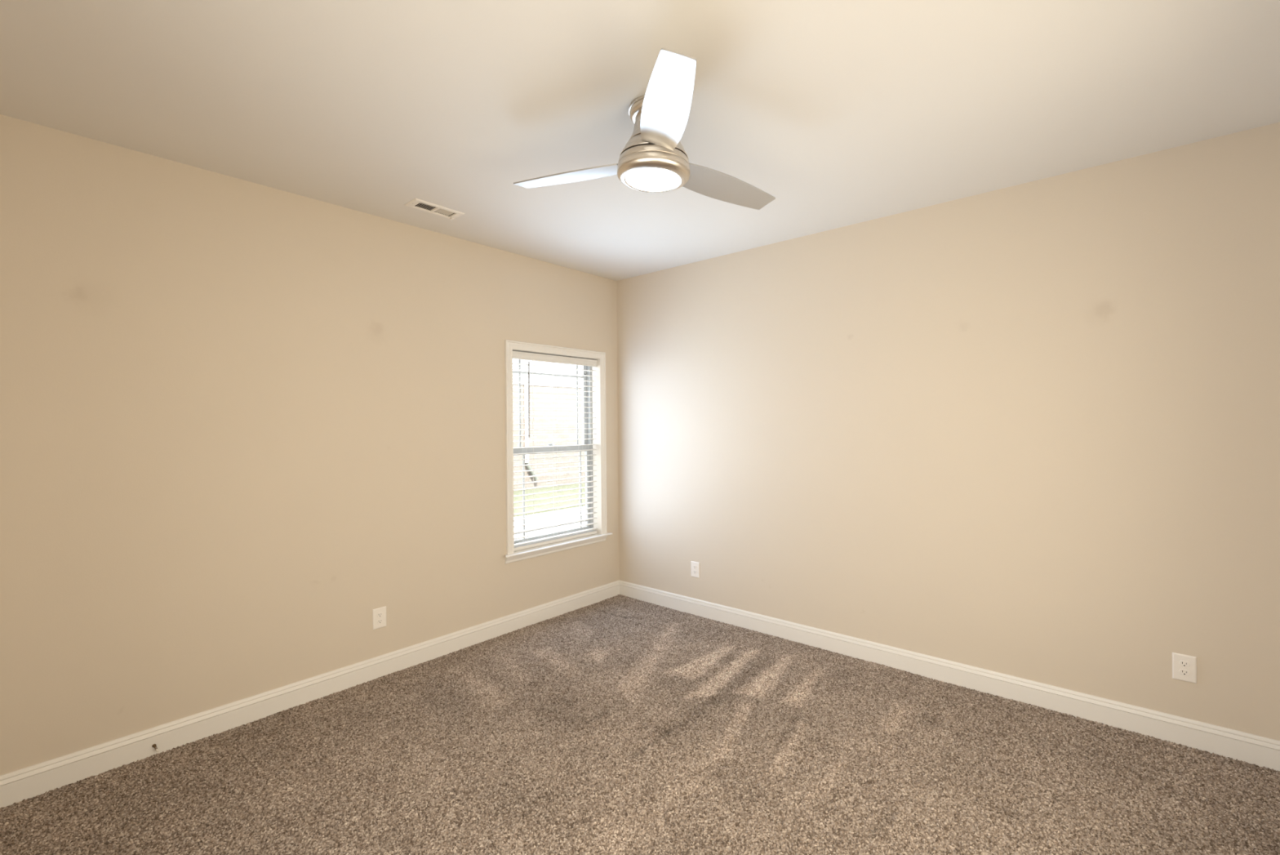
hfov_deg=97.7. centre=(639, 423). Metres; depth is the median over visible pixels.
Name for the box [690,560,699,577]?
wall outlet
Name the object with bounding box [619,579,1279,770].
baseboard
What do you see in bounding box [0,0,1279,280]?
ceiling
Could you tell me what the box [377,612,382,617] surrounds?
receptacle
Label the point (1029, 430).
wall
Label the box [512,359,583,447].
grille
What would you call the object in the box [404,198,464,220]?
ceiling vent
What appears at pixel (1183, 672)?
receptacle
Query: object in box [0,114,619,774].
wall
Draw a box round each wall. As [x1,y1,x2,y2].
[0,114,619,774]
[616,122,1279,740]
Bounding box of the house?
[512,358,585,488]
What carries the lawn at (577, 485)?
on the ground at (566, 514)
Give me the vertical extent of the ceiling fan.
0.294 m
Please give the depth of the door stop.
2.54 m
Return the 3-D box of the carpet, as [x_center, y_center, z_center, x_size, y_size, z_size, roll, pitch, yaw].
[0.054,1.496,2.175,3.908,0.028,3.768,0,0,41]
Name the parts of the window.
sash, frame, sash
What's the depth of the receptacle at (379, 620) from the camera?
3.32 m
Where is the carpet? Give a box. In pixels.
[0,594,1279,854]
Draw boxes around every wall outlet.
[372,605,386,629]
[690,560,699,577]
[1172,652,1196,683]
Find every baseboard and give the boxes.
[0,579,619,807]
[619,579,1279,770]
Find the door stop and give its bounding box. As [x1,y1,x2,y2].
[151,743,159,751]
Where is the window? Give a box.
[504,339,613,563]
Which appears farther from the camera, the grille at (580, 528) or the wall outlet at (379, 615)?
the grille at (580, 528)
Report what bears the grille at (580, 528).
attached to the window
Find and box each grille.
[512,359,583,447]
[514,451,586,538]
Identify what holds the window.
in the wall at (242, 422)
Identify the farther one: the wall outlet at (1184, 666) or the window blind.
the window blind
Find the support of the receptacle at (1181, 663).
attached to the wall outlet at (1184, 666)
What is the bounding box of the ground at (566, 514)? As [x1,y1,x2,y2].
[513,505,585,539]
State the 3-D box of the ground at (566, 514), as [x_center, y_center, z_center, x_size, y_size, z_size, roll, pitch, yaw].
[-8.257,2.132,18.581,29.830,0.300,70.000,0,0,41]
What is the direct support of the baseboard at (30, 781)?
attached to the wall at (242, 422)
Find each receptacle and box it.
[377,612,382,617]
[377,618,382,623]
[1178,660,1189,666]
[1179,668,1189,675]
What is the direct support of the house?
on the ground at (566, 514)
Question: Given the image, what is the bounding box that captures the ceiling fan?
[513,48,775,209]
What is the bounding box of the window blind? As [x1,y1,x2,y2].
[512,351,597,551]
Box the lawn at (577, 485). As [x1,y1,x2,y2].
[513,480,585,516]
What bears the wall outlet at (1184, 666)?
attached to the wall at (1029, 430)

